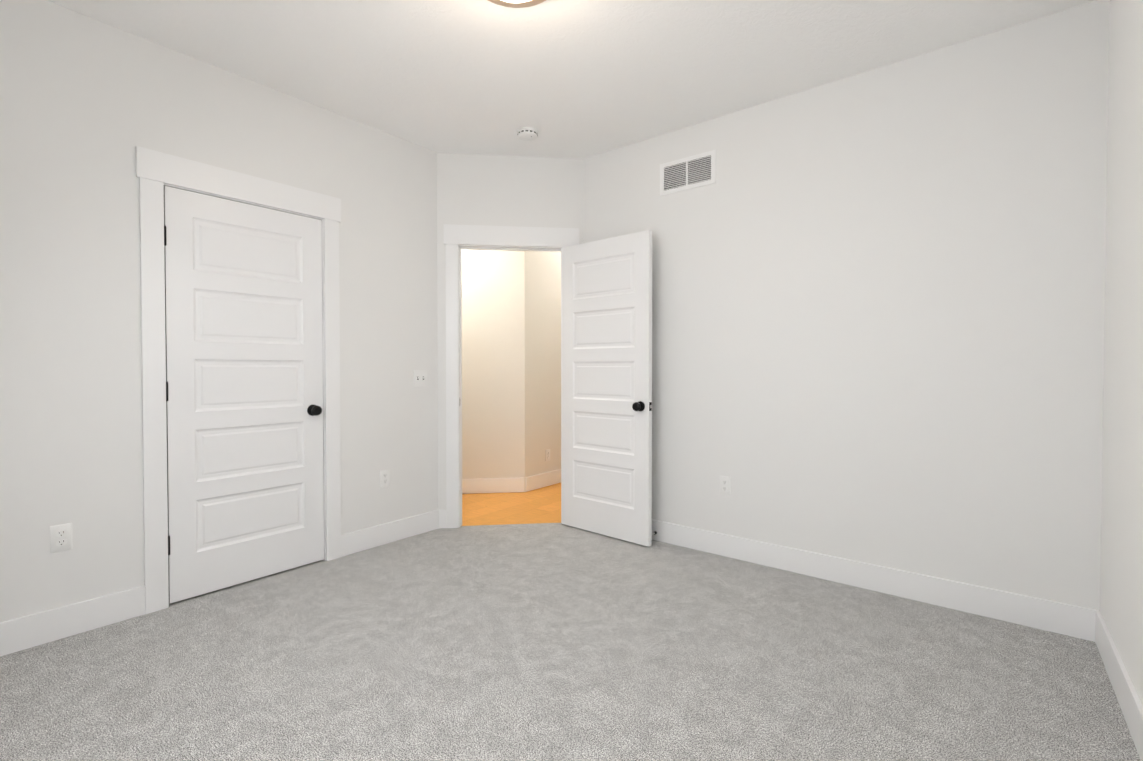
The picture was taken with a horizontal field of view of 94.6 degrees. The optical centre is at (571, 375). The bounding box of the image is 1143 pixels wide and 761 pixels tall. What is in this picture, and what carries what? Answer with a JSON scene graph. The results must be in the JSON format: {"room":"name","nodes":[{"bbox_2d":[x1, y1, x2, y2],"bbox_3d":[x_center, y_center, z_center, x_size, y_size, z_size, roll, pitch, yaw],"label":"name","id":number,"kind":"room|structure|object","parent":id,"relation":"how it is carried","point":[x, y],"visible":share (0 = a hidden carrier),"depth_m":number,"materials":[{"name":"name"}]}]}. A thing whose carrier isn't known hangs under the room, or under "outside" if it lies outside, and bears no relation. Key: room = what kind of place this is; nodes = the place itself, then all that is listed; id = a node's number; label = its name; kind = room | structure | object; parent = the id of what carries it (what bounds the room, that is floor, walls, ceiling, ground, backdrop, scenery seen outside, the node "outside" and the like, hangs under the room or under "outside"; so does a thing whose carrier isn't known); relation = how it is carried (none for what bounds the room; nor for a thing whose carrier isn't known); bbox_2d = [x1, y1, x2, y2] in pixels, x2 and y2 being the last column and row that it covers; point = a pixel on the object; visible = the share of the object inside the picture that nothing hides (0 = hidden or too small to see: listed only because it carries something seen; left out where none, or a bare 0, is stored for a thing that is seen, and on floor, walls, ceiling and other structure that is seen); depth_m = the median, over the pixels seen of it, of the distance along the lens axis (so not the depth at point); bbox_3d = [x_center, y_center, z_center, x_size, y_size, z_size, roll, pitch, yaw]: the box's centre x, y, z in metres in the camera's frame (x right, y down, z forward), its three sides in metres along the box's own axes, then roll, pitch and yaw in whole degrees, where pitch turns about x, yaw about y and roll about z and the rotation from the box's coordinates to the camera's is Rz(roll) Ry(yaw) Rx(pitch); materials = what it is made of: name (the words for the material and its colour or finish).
{"room":"empty bedroom","nodes":[
{"label":"empty bedroom","id":0,"kind":"room"},
{"bbox_2d":[0,0,437,621],"bbox_3d":[-1.896,-0.234,2.730,0.120,2.710,2.940,1,1,38],"label":"wall","id":1,"kind":"structure","parent":0,"point":[88,104],"depth_m":2.41,"materials":[{"name":"white paint"}]},
{"bbox_2d":[50,523,72,552],"bbox_3d":[-2.194,0.697,2.267,0.007,0.115,0.070,1,1,38],"label":"electrical outlet","id":2,"kind":"object","parent":1,"relation":"attached to","point":[61,537],"visible":1,"depth_m":2.27,"materials":[{"name":"white plastic"}]},
{"bbox_2d":[135,146,340,613],"bbox_3d":[-1.763,0.024,2.885,0.141,2.191,0.982,1,1,38],"label":"trim","id":3,"kind":"structure","parent":1,"relation":"attached to","point":[156,172],"depth_m":2.54,"materials":[{"name":"white paint"}]},
{"bbox_2d":[164,186,323,603],"bbox_3d":[-1.737,0.092,2.868,0.165,2.030,0.780,1,1,38],"label":"closet door","id":4,"kind":"structure","parent":1,"relation":"in","point":[244,353],"depth_m":2.81,"materials":[{"name":"white paint"}]},
{"bbox_2d":[380,469,389,487],"bbox_3d":[-1.231,0.677,3.481,0.007,0.115,0.070,1,1,38],"label":"electrical outlet","id":5,"kind":"object","parent":1,"relation":"attached to","point":[384,478],"visible":1,"depth_m":3.48,"materials":[{"name":"white plastic"}]},
{"bbox_2d":[413,370,426,386],"bbox_3d":[-1.053,0.016,3.687,0.018,0.116,0.116,1,1,38],"label":"double light switch","id":6,"kind":"object","parent":1,"relation":"attached to","point":[419,378],"visible":1,"depth_m":3.68,"materials":[{"name":"white plastic"}]},
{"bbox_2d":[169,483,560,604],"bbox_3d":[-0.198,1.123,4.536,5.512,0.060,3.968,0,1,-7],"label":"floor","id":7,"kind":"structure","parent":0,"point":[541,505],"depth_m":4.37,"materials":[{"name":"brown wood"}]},
{"bbox_2d":[437,152,582,509],"bbox_3d":[-0.695,-0.252,3.897,1.661,2.710,0.120,0,1,-7],"label":"wall","id":8,"kind":"structure","parent":0,"point":[499,190],"depth_m":3.83,"materials":[{"name":"white paint"}]},
{"bbox_2d":[444,224,578,527],"bbox_3d":[-0.437,0.007,3.920,0.980,2.191,0.141,0,1,-7],"label":"trim","id":9,"kind":"structure","parent":8,"relation":"attached to","point":[457,238],"depth_m":3.81,"materials":[{"name":"white paint"}]},
{"bbox_2d":[561,230,656,546],"bbox_3d":[0.229,0.080,3.647,0.780,2.030,0.185,1,1,41],"label":"entry door","id":10,"kind":"structure","parent":8,"relation":"in","point":[606,387],"depth_m":3.60,"materials":[{"name":"white paint"}]},
{"bbox_2d":[461,249,560,493],"bbox_3d":[-0.251,-0.271,5.054,1.831,2.730,3.454,1,1,38],"label":"wall","id":11,"kind":"structure","parent":0,"point":[511,364],"depth_m":4.91,"materials":[{"name":"white paint"}]},
{"bbox_2d":[462,469,560,493],"bbox_3d":[-0.427,1.007,5.628,0.864,0.135,2.806,1,1,38],"label":"baseboard","id":12,"kind":"structure","parent":11,"relation":"attached to","point":[498,485],"depth_m":4.85,"materials":[{"name":"white paint"}]},
{"bbox_2d":[545,449,549,460],"bbox_3d":[-0.232,0.782,5.192,0.007,0.115,0.070,1,1,38],"label":"outlet","id":13,"kind":"object","parent":11,"relation":"attached to","point":[547,454],"visible":1,"depth_m":5.18,"materials":[{"name":"white plastic"}]},
{"bbox_2d":[0,523,1140,760],"bbox_3d":[-0.227,1.164,1.979,3.783,0.060,3.803,1,1,38],"label":"floor carpet","id":14,"kind":"object","parent":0,"point":[548,641],"visible":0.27,"depth_m":2.02,"materials":[{"name":"grey carpet"}]},
{"bbox_2d":[47,0,1096,158],"bbox_3d":[-0.224,-1.635,1.903,3.740,0.120,3.760,1,1,38],"label":"ceiling","id":15,"kind":"structure","parent":0,"point":[579,79],"depth_m":2.58,"materials":[{"name":"white paint"}]},
{"bbox_2d":[488,0,545,7],"bbox_3d":[-0.226,-1.525,2.021,0.368,0.104,0.374,1,1,38],"label":"ceiling light","id":16,"kind":"object","parent":15,"relation":"attached to","point":[517,3],"visible":1,"depth_m":2.17,"materials":[{"name":"white glass"}]},
{"bbox_2d":[517,127,537,140],"bbox_3d":[-0.287,-1.578,3.449,0.136,0.044,0.136,1,1,38],"label":"smoke detector","id":17,"kind":"object","parent":15,"relation":"attached to","point":[527,133],"visible":1,"depth_m":3.41,"materials":[{"name":"white plastic"}]},
{"bbox_2d":[583,0,1109,610],"bbox_3d":[1.229,-0.239,3.097,2.920,2.710,0.120,1,1,38],"label":"wall","id":18,"kind":"structure","parent":0,"point":[877,316],"depth_m":2.67,"materials":[{"name":"white paint"}]},
{"bbox_2d":[0,509,1142,760],"bbox_3d":[-0.224,1.067,1.947,3.500,0.135,3.520,1,1,38],"label":"baseboard","id":19,"kind":"structure","parent":18,"relation":"attached to","point":[58,623],"depth_m":2.48,"materials":[{"name":"white paint"}]},
{"bbox_2d":[660,149,715,195],"bbox_3d":[0.741,-1.301,3.386,0.390,0.205,0.011,1,1,38],"label":"air vent","id":20,"kind":"object","parent":18,"relation":"in","point":[693,171],"visible":1,"depth_m":3.38,"materials":[{"name":"white metal"}]},
{"bbox_2d":[719,476,730,495],"bbox_3d":[0.947,0.677,3.255,0.070,0.115,0.007,1,1,38],"label":"outlet","id":21,"kind":"object","parent":18,"relation":"attached to","point":[724,485],"visible":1,"depth_m":3.25,"materials":[{"name":"white plastic"}]},
{"bbox_2d":[1100,0,1142,705],"bbox_3d":[1.194,-0.202,0.801,0.120,2.710,3.760,1,1,38],"label":"wall","id":22,"kind":"structure","parent":0,"point":[1121,588],"depth_m":1.88,"materials":[{"name":"white paint"}]}
]}

